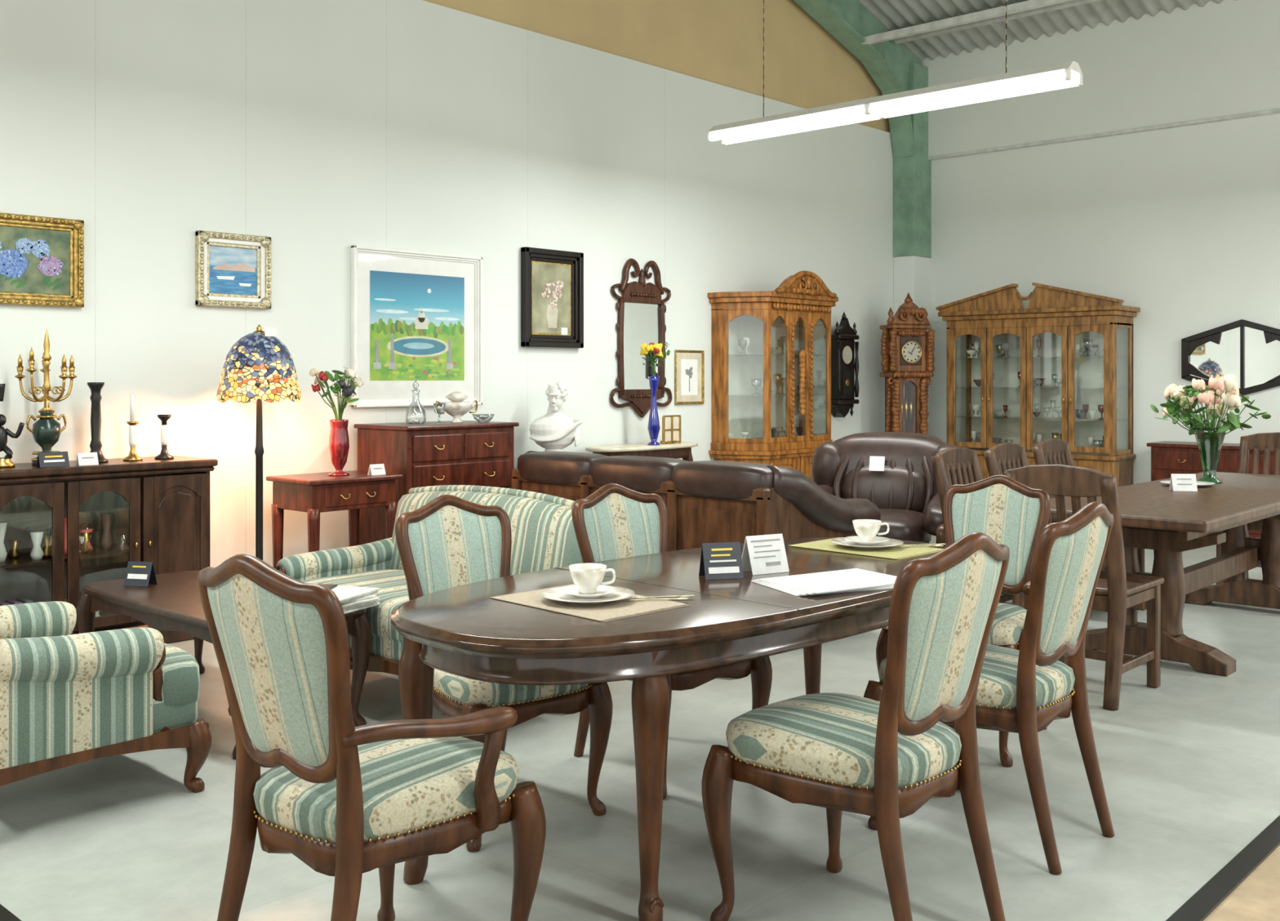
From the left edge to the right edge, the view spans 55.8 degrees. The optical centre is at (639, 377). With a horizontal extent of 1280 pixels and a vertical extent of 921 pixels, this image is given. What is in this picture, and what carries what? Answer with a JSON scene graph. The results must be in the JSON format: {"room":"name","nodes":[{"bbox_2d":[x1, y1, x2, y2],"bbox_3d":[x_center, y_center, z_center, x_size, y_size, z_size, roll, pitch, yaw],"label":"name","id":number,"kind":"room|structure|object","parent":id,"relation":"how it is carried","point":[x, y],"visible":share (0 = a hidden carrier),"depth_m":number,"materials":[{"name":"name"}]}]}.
{"room":"store","nodes":[
{"label":"store","id":0,"kind":"room"},
{"bbox_2d":[0,0,893,567],"bbox_3d":[-2.921,-2.650,5.920,0.121,8.100,16.750,0,0,43],"label":"wall","id":1,"kind":"structure","parent":0,"point":[490,130],"depth_m":7.38,"materials":[{"name":"white paint"}]},
{"bbox_2d":[0,212,84,307],"bbox_3d":[-2.950,-0.560,5.763,0.050,0.434,0.581,0,0,43],"label":"painting","id":2,"kind":"object","parent":1,"relation":"attached to","point":[42,258],"visible":1,"depth_m":5.84,"materials":[{"name":"gold paint"}]},
{"bbox_2d":[195,230,271,309],"bbox_3d":[-2.205,-0.580,6.572,0.050,0.404,0.431,0,0,43],"label":"painting","id":3,"kind":"object","parent":1,"relation":"attached to","point":[233,270],"visible":1,"depth_m":6.57,"materials":[{"name":"paint"}]},
{"bbox_2d":[351,244,482,407],"bbox_3d":[-1.365,-0.300,7.491,0.040,0.960,0.980,0,0,43],"label":"print","id":4,"kind":"object","parent":1,"relation":"attached to","point":[416,315],"visible":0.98,"depth_m":7.47,"materials":[{"name":"paper"}]},
{"bbox_2d":[520,246,583,347],"bbox_3d":[-0.599,-0.540,8.315,0.050,0.670,0.550,0,0,43],"label":"painting","id":5,"kind":"object","parent":1,"relation":"attached to","point":[552,281],"visible":1,"depth_m":8.32,"materials":[{"name":"black wood"}]},
{"bbox_2d":[609,257,671,417],"bbox_3d":[0.015,-0.288,8.987,0.059,1.177,0.674,0,0,43],"label":"wall mirror","id":6,"kind":"object","parent":1,"relation":"attached to","point":[641,308],"visible":0.96,"depth_m":8.96,"materials":[{"name":"brown wood"}]},
{"bbox_2d":[674,350,704,404],"bbox_3d":[0.386,0.000,9.406,0.020,0.420,0.340,0,0,43],"label":"sketch","id":7,"kind":"object","parent":1,"relation":"attached to","point":[689,365],"visible":1,"depth_m":9.41,"materials":[{"name":"beige paper"}]},
{"bbox_2d":[831,311,858,417],"bbox_3d":[1.810,-0.115,10.841,0.171,0.950,0.334,0,0,43],"label":"wall clock","id":8,"kind":"object","parent":1,"relation":"attached to","point":[844,366],"visible":0.96,"depth_m":10.78,"materials":[{"name":"black wood"}]},
{"bbox_2d":[0,534,1279,920],"bbox_3d":[1.499,1.348,1.849,12.300,0.104,16.750,0,0,43],"label":"floor","id":9,"kind":"structure","parent":0,"point":[1189,764],"depth_m":3.48,"materials":[{"name":"plastic"}]},
{"bbox_2d":[0,600,211,792],"bbox_3d":[-1.877,0.918,3.763,0.778,0.777,0.796,0,0,43],"label":"striped armchair","id":10,"kind":"object","parent":9,"relation":"on","point":[67,699],"visible":1,"depth_m":3.56,"materials":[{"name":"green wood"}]},
{"bbox_2d":[0,455,217,644],"bbox_3d":[-2.766,0.855,5.661,0.440,0.890,1.460,0,0,43],"label":"sideboard","id":11,"kind":"object","parent":9,"relation":"on","point":[64,530],"visible":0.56,"depth_m":5.80,"materials":[{"name":"brown wood"}]},
{"bbox_2d":[0,383,24,467],"bbox_3d":[-2.905,0.220,5.496,0.120,0.380,0.173,0,0,43],"label":"figurine","id":12,"kind":"object","parent":11,"relation":"on","point":[5,462],"visible":1,"depth_m":5.49,"materials":[{"name":"black metal"}]},
{"bbox_2d":[14,328,76,465],"bbox_3d":[-2.773,0.089,5.669,0.267,0.640,0.256,0,0,43],"label":"candelabrum","id":13,"kind":"object","parent":11,"relation":"on","point":[46,431],"visible":0.91,"depth_m":5.63,"materials":[{"name":"gold metal"}]},
{"bbox_2d":[35,451,69,467],"bbox_3d":[-2.690,0.376,5.537,0.046,0.067,0.130,0,0,43],"label":"price sign","id":14,"kind":"object","parent":11,"relation":"on","point":[56,459],"visible":1,"depth_m":5.52,"materials":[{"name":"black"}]},
{"bbox_2d":[75,452,98,465],"bbox_3d":[-2.581,0.381,5.641,0.040,0.058,0.090,0,0,43],"label":"price card","id":15,"kind":"object","parent":11,"relation":"on","point":[87,458],"visible":1,"depth_m":5.63,"materials":[{"name":"paper"}]},
{"bbox_2d":[87,382,108,462],"bbox_3d":[-2.616,0.217,5.809,0.110,0.385,0.110,0,0,43],"label":"candlestick","id":16,"kind":"object","parent":11,"relation":"on","point":[95,445],"visible":0.85,"depth_m":5.79,"materials":[{"name":"wood"}]},
{"bbox_2d":[122,391,142,461],"bbox_3d":[-2.494,0.239,5.941,0.090,0.340,0.090,0,0,43],"label":"brass candlestick","id":17,"kind":"object","parent":11,"relation":"on","point":[132,456],"visible":1,"depth_m":5.93,"materials":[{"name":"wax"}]},
{"bbox_2d":[154,414,173,459],"bbox_3d":[-2.386,0.298,6.059,0.090,0.222,0.090,0,0,43],"label":"candlestick","id":18,"kind":"object","parent":11,"relation":"on","point":[163,455],"visible":1,"depth_m":6.04,"materials":[{"name":"white wax"}]},
{"bbox_2d":[75,570,372,758],"bbox_3d":[-1.651,1.077,4.716,1.328,0.454,0.578,0,0,43],"label":"coffee table","id":19,"kind":"object","parent":9,"relation":"on","point":[174,603],"visible":0.48,"depth_m":4.60,"materials":[{"name":"brown wood"}]},
{"bbox_2d":[124,560,156,586],"bbox_3d":[-2.043,0.802,4.941,0.110,0.096,0.065,0,0,11],"label":"price sign","id":20,"kind":"object","parent":19,"relation":"on","point":[138,573],"visible":1,"depth_m":4.93,"materials":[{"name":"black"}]},
{"bbox_2d":[317,583,380,613],"bbox_3d":[-1.217,0.817,4.476,0.446,0.064,0.353,0,0,28],"label":"stack","id":21,"kind":"object","parent":19,"relation":"on","point":[352,598],"visible":0.36,"depth_m":4.44,"materials":[{"name":"white paper"}]},
{"bbox_2d":[216,324,302,559],"bbox_3d":[-1.941,0.515,6.159,0.416,1.570,0.416,0,0,43],"label":"floor lamp","id":22,"kind":"object","parent":9,"relation":"on","point":[259,367],"visible":0.85,"depth_m":6.04,"materials":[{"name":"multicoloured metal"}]},
{"bbox_2d":[266,470,403,568],"bbox_3d":[-1.648,0.915,6.535,0.440,0.770,0.580,0,0,43],"label":"side table","id":23,"kind":"object","parent":9,"relation":"on","point":[314,493],"visible":0.67,"depth_m":6.41,"materials":[{"name":"brown wood"}]},
{"bbox_2d":[309,366,364,475],"bbox_3d":[-1.618,0.236,6.560,0.294,0.586,0.333,0,0,43],"label":"flower vase","id":24,"kind":"object","parent":23,"relation":"on","point":[339,442],"visible":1,"depth_m":6.49,"materials":[{"name":"red glass"}]},
{"bbox_2d":[367,463,386,475],"bbox_3d":[-1.430,0.501,6.565,0.040,0.058,0.090,0,0,43],"label":"price card","id":25,"kind":"object","parent":23,"relation":"on","point":[378,468],"visible":1,"depth_m":6.55,"materials":[{"name":"paper"}]},
{"bbox_2d":[197,553,546,920],"bbox_3d":[-0.579,0.821,2.531,0.616,0.968,0.633,0,0,37],"label":"armchair","id":26,"kind":"object","parent":9,"relation":"on","point":[348,801],"visible":1,"depth_m":2.37,"materials":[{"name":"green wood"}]},
{"bbox_2d":[275,484,582,675],"bbox_3d":[-0.841,0.888,4.917,1.322,0.835,0.801,0,0,43],"label":"loveseat","id":27,"kind":"object","parent":9,"relation":"on","point":[544,537],"visible":0.24,"depth_m":4.91,"materials":[{"name":"green fabric"}]},
{"bbox_2d":[353,420,519,544],"bbox_3d":[-1.207,0.787,7.230,0.528,1.025,0.840,0,0,43],"label":"dresser","id":28,"kind":"object","parent":9,"relation":"on","point":[468,452],"visible":0.52,"depth_m":7.01,"materials":[{"name":"brown wood"}]},
{"bbox_2d":[405,380,426,424],"bbox_3d":[-1.318,0.144,7.101,0.120,0.260,0.120,0,0,43],"label":"glass decanter","id":29,"kind":"object","parent":28,"relation":"on","point":[410,406],"visible":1,"depth_m":7.12,"materials":[{"name":"clear glass"}]},
{"bbox_2d":[433,403,445,423],"bbox_3d":[-1.184,0.214,7.128,0.071,0.120,0.072,0,0,43],"label":"goblet","id":30,"kind":"object","parent":28,"relation":"on","point":[437,405],"visible":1,"depth_m":7.12,"materials":[{"name":"clear glass"}]},
{"bbox_2d":[435,391,477,422],"bbox_3d":[-1.106,0.179,7.301,0.218,0.190,0.245,0,0,1],"label":"tureen","id":31,"kind":"object","parent":28,"relation":"on","point":[456,408],"visible":0.91,"depth_m":7.25,"materials":[{"name":"ceramic"}]},
{"bbox_2d":[471,413,494,422],"bbox_3d":[-0.953,0.249,7.349,0.138,0.050,0.140,0,0,43],"label":"dish","id":32,"kind":"object","parent":28,"relation":"on","point":[483,417],"visible":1,"depth_m":7.34,"materials":[{"name":"clear"}]},
{"bbox_2d":[395,493,613,851],"bbox_3d":[-0.441,0.840,3.659,0.526,0.929,0.606,0,0,-39],"label":"dining chair","id":33,"kind":"object","parent":9,"relation":"on","point":[451,540],"visible":0.52,"depth_m":3.70,"materials":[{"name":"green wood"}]},
{"bbox_2d":[585,441,697,461],"bbox_3d":[0.025,0.896,8.706,0.380,0.822,1.040,0,0,43],"label":"console table","id":34,"kind":"object","parent":9,"relation":"on","point":[682,450],"visible":0.24,"depth_m":8.57,"materials":[{"name":"beige stone"}]},
{"bbox_2d":[640,342,670,444],"bbox_3d":[0.095,0.113,8.659,0.196,0.742,0.182,0,0,-34],"label":"flower vase","id":35,"kind":"object","parent":34,"relation":"on","point":[653,427],"visible":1,"depth_m":8.62,"materials":[{"name":"blue glass"}]},
{"bbox_2d":[660,414,680,444],"bbox_3d":[0.210,0.382,8.862,0.080,0.206,0.196,0,0,43],"label":"photo frame","id":36,"kind":"object","parent":34,"relation":"on","point":[671,424],"visible":1,"depth_m":8.83,"materials":[{"name":"gold metal"}]},
{"bbox_2d":[571,483,772,799],"bbox_3d":[0.079,0.840,4.069,0.526,0.929,0.606,0,0,-39],"label":"dining chair","id":37,"kind":"object","parent":9,"relation":"on","point":[615,521],"visible":0.25,"depth_m":4.17,"materials":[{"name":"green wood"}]},
{"bbox_2d":[390,537,959,920],"bbox_3d":[0.255,0.942,3.530,2.108,0.726,0.978,0,0,-45],"label":"dining table","id":38,"kind":"object","parent":9,"relation":"on","point":[462,631],"visible":0.56,"depth_m":2.91,"materials":[{"name":"brown wood"}]},
{"bbox_2d":[488,583,690,622],"bbox_3d":[-0.135,0.578,3.120,0.300,0.003,0.450,0,0,-45],"label":"placemat","id":39,"kind":"object","parent":38,"relation":"on","point":[611,610],"visible":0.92,"depth_m":3.04,"materials":[{"name":"beige fabric"}]},
{"bbox_2d":[540,585,635,604],"bbox_3d":[-0.135,0.567,3.120,0.244,0.019,0.244,0,0,43],"label":"plate","id":40,"kind":"object","parent":39,"relation":"on","point":[553,593],"visible":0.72,"depth_m":3.11,"materials":[{"name":"ceramic"}]},
{"bbox_2d":[558,584,617,598],"bbox_3d":[-0.135,0.556,3.120,0.152,0.016,0.152,0,0,43],"label":"saucer","id":41,"kind":"object","parent":40,"relation":"on","point":[573,590],"visible":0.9,"depth_m":3.12,"materials":[{"name":"ceramic"}]},
{"bbox_2d":[568,563,615,594],"bbox_3d":[-0.128,0.522,3.114,0.116,0.069,0.098,0,0,43],"label":"teacup","id":42,"kind":"object","parent":41,"relation":"on","point":[587,577],"visible":1,"depth_m":3.09,"materials":[{"name":"ceramic"}]},
{"bbox_2d":[626,597,688,601],"bbox_3d":[0.046,0.573,3.114,0.162,0.007,0.020,0,0,-7],"label":"spoon","id":43,"kind":"object","parent":39,"relation":"on","point":[678,598],"visible":1,"depth_m":3.11,"materials":[{"name":"silver metal"}]},
{"bbox_2d":[634,594,694,599],"bbox_3d":[0.065,0.573,3.151,0.160,0.006,0.016,0,0,-13],"label":"fork","id":44,"kind":"object","parent":39,"relation":"on","point":[689,595],"visible":1,"depth_m":3.15,"materials":[{"name":"silver metal"}]},
{"bbox_2d":[698,542,743,579],"bbox_3d":[0.235,0.530,3.500,0.115,0.100,0.068,0,0,-14],"label":"price sign","id":45,"kind":"object","parent":38,"relation":"on","point":[718,561],"visible":1,"depth_m":3.48,"materials":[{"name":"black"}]},
{"bbox_2d":[742,533,789,575],"bbox_3d":[0.370,0.525,3.600,0.130,0.110,0.074,0,0,-29],"label":"price card","id":46,"kind":"object","parent":38,"relation":"on","point":[762,553],"visible":0.98,"depth_m":3.58,"materials":[{"name":"paper"}]},
{"bbox_2d":[751,568,897,595],"bbox_3d":[0.552,0.572,3.373,0.395,0.014,0.301,0,0,-23],"label":"sheets","id":47,"kind":"object","parent":38,"relation":"on","point":[854,580],"visible":0.86,"depth_m":3.34,"materials":[{"name":"paper"}]},
{"bbox_2d":[789,537,943,559],"bbox_3d":[0.770,0.578,4.100,0.300,0.003,0.450,0,0,-44],"label":"placemat","id":48,"kind":"object","parent":38,"relation":"on","point":[891,552],"visible":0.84,"depth_m":4.03,"materials":[{"name":"yellow fabric"}]},
{"bbox_2d":[831,537,903,549],"bbox_3d":[0.770,0.567,4.100,0.244,0.019,0.244,0,0,43],"label":"plate","id":49,"kind":"object","parent":48,"relation":"on","point":[892,542],"visible":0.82,"depth_m":4.09,"materials":[{"name":"ceramic"}]},
{"bbox_2d":[844,535,889,545],"bbox_3d":[0.770,0.556,4.100,0.152,0.016,0.152,0,0,43],"label":"saucer","id":50,"kind":"object","parent":49,"relation":"on","point":[855,539],"visible":0.88,"depth_m":4.10,"materials":[{"name":"ceramic"}]},
{"bbox_2d":[852,519,889,541],"bbox_3d":[0.777,0.522,4.094,0.116,0.069,0.098,0,0,43],"label":"teacup","id":51,"kind":"object","parent":50,"relation":"on","point":[866,529],"visible":0.99,"depth_m":4.07,"materials":[{"name":"ceramic"}]},
{"bbox_2d":[897,544,943,547],"bbox_3d":[0.951,0.573,4.094,0.162,0.007,0.020,0,0,-7],"label":"spoon","id":52,"kind":"object","parent":48,"relation":"on","point":[936,545],"visible":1,"depth_m":4.09,"materials":[{"name":"silver metal"}]},
{"bbox_2d":[901,542,946,546],"bbox_3d":[0.970,0.573,4.131,0.160,0.006,0.016,0,0,-13],"label":"fork","id":53,"kind":"object","parent":48,"relation":"on","point":[942,543],"visible":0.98,"depth_m":4.13,"materials":[{"name":"silver metal"}]},
{"bbox_2d":[511,450,880,551],"bbox_3d":[0.241,0.860,6.609,1.974,0.880,0.959,0,0,43],"label":"leather sofa","id":54,"kind":"object","parent":9,"relation":"on","point":[706,501],"visible":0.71,"depth_m":5.96,"materials":[{"name":"brown leather"}]},
{"bbox_2d":[707,270,838,479],"bbox_3d":[1.173,0.222,9.878,0.539,2.157,1.300,0,0,43],"label":"china cabinet","id":55,"kind":"object","parent":9,"relation":"on","point":[771,351],"visible":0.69,"depth_m":9.67,"materials":[{"name":"brown wood"}]},
{"bbox_2d":[701,531,1009,920],"bbox_3d":[0.538,0.821,2.843,0.548,0.968,0.631,0,0,-44],"label":"dining chair","id":56,"kind":"object","parent":9,"relation":"on","point":[884,759],"visible":1,"depth_m":2.69,"materials":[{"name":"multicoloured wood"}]},
{"bbox_2d":[793,0,931,435],"bbox_3d":[0.190,-1.998,9.031,0.239,6.595,7.558,0,0,43],"label":"steel column","id":57,"kind":"structure","parent":9,"relation":"on","point":[893,68],"depth_m":11.53,"materials":[{"name":"green metal"}]},
{"bbox_2d":[811,431,958,545],"bbox_3d":[1.424,0.825,7.159,1.026,0.970,0.940,0,0,22],"label":"leather armchair","id":58,"kind":"object","parent":9,"relation":"on","point":[894,471],"visible":0.51,"depth_m":7.26,"materials":[{"name":"brown leather"}]},
{"bbox_2d":[880,292,934,434],"bbox_3d":[2.443,0.260,11.091,0.511,2.080,0.279,0,0,-19],"label":"grandfather clock","id":59,"kind":"object","parent":9,"relation":"on","point":[907,348],"visible":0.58,"depth_m":11.02,"materials":[{"name":"brown wood"}]},
{"bbox_2d":[875,474,1050,766],"bbox_3d":[1.210,0.837,4.373,0.594,0.934,0.611,0,0,37],"label":"armchair","id":60,"kind":"object","parent":9,"relation":"on","point":[1015,514],"visible":0.32,"depth_m":4.49,"materials":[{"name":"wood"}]},
{"bbox_2d":[930,446,1012,604],"bbox_3d":[1.888,0.842,6.391,0.548,0.926,0.450,0,0,43],"label":"slat-back chair","id":61,"kind":"object","parent":9,"relation":"on","point":[953,465],"visible":0.29,"depth_m":6.49,"materials":[{"name":"brown wood"}]},
{"bbox_2d":[863,501,1114,874],"bbox_3d":[1.029,0.821,3.475,0.631,0.968,0.548,0,0,43],"label":"dining chair","id":62,"kind":"object","parent":9,"relation":"on","point":[1022,691],"visible":0.67,"depth_m":3.27,"materials":[{"name":"green fabric"}]},
{"bbox_2d":[935,282,1140,487],"bbox_3d":[3.518,0.237,10.756,1.680,2.125,0.510,0,0,43],"label":"display cabinet","id":63,"kind":"object","parent":9,"relation":"on","point":[1060,366],"visible":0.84,"depth_m":10.67,"materials":[{"name":"brown wood"}]},
{"bbox_2d":[983,442,1103,595],"bbox_3d":[2.295,0.842,6.832,0.548,0.926,0.450,0,0,43],"label":"slat-back chair","id":64,"kind":"object","parent":9,"relation":"on","point":[1000,458],"visible":0.2,"depth_m":6.94,"materials":[{"name":"brown wood"}]},
{"bbox_2d":[1003,464,1164,710],"bbox_3d":[1.851,0.827,5.035,0.464,0.955,0.565,0,0,43],"label":"slat-back chair","id":65,"kind":"object","parent":9,"relation":"on","point":[1117,590],"visible":0.44,"depth_m":4.81,"materials":[{"name":"brown wood"}]},
{"bbox_2d":[1031,438,1144,572],"bbox_3d":[2.715,0.842,7.288,0.548,0.926,0.450,0,0,43],"label":"slat-back chair","id":66,"kind":"object","parent":9,"relation":"on","point":[1051,451],"visible":0.16,"depth_m":7.38,"materials":[{"name":"brown wood"}]},
{"bbox_2d":[1050,471,1279,676],"bbox_3d":[2.886,0.940,6.159,0.860,0.720,2.730,0,0,43],"label":"dining table","id":67,"kind":"object","parent":9,"relation":"on","point":[1161,519],"visible":0.73,"depth_m":5.55,"materials":[{"name":"brown wood"}]},
{"bbox_2d":[1168,473,1197,491],"bbox_3d":[2.776,0.537,6.172,0.120,0.086,0.059,0,0,4],"label":"price card","id":68,"kind":"object","parent":67,"relation":"on","point":[1179,482],"visible":1,"depth_m":6.16,"materials":[{"name":"paper"}]},
{"bbox_2d":[1160,480,1214,487],"bbox_3d":[2.920,0.571,6.447,0.270,0.018,0.270,0,0,43],"label":"plate","id":69,"kind":"object","parent":67,"relation":"on","point":[1199,483],"visible":0.39,"depth_m":6.46,"materials":[{"name":"ceramic"}]},
{"bbox_2d":[1150,373,1271,483],"bbox_3d":[3.158,0.280,6.647,0.585,0.598,0.540,0,0,43],"label":"vase","id":70,"kind":"object","parent":67,"relation":"on","point":[1210,439],"visible":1,"depth_m":6.60,"materials":[{"name":"green glass"}]},
{"bbox_2d":[1146,440,1275,537],"bbox_3d":[4.853,0.920,9.578,1.500,0.760,0.432,0,0,43],"label":"base cabinet","id":71,"kind":"object","parent":9,"relation":"on","point":[1167,457],"visible":0.26,"depth_m":9.72,"materials":[{"name":"brown wood"}]},
{"bbox_2d":[1216,431,1279,584],"bbox_3d":[3.897,0.827,7.508,0.464,0.955,0.565,0,0,43],"label":"slat-back chair","id":72,"kind":"object","parent":9,"relation":"on","point":[1266,442],"visible":0.31,"depth_m":7.73,"materials":[{"name":"brown wood"}]},
{"bbox_3d":[-0.569,0.907,8.002,0.340,0.785,0.340,0,0,43],"label":"pedestal","id":73,"kind":"object","parent":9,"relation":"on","visible":0},
{"bbox_2d":[528,381,582,451],"bbox_3d":[-0.566,0.271,7.991,0.354,0.487,0.219,0,0,-19],"label":"bust","id":74,"kind":"object","parent":73,"relation":"on","point":[553,431],"visible":0.9,"depth_m":7.93,"materials":[{"name":"white stone"}]},
{"bbox_2d":[857,0,1236,62],"bbox_3d":[1.519,-3.975,1.796,12.200,2.744,16.700,0,0,43],"label":"ceiling","id":75,"kind":"structure","parent":0,"point":[894,15],"depth_m":10.82,"materials":[{"name":"metal"}]},
{"bbox_2d":[707,0,1083,144],"bbox_3d":[1.383,-2.945,7.095,2.400,2.828,0.200,0,0,43],"label":"fluorescent light","id":76,"kind":"object","parent":75,"relation":"hanging from","point":[1055,76],"visible":1,"depth_m":6.92,"materials":[{"name":"white paint"}]},
{"bbox_2d":[862,0,1102,44],"bbox_3d":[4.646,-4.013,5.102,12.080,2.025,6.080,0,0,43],"label":"beam","id":77,"kind":"structure","parent":75,"relation":"attached to","point":[1029,7],"depth_m":10.24,"materials":[{"name":"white metal"}]},
{"bbox_2d":[921,0,1279,484],"bbox_3d":[7.141,-1.100,7.827,12.100,5.000,0.210,0,0,43],"label":"wall","id":78,"kind":"structure","parent":0,"point":[1180,225],"depth_m":10.39,"materials":[{"name":"white paint"}]},
{"bbox_2d":[927,108,1279,159],"bbox_3d":[7.172,-2.118,7.690,11.870,0.025,0.070,0,0,43],"label":"trim","id":79,"kind":"structure","parent":78,"relation":"attached to","point":[1277,110],"depth_m":10.48,"materials":[{"name":"white metal"}]},
{"bbox_2d":[1181,319,1279,395],"bbox_3d":[4.890,-0.160,9.811,0.940,0.618,0.040,0,0,43],"label":"wall mirror","id":80,"kind":"object","parent":78,"relation":"attached to","point":[1250,351],"visible":0.9,"depth_m":9.84,"materials":[{"name":"black wood"}]}
]}

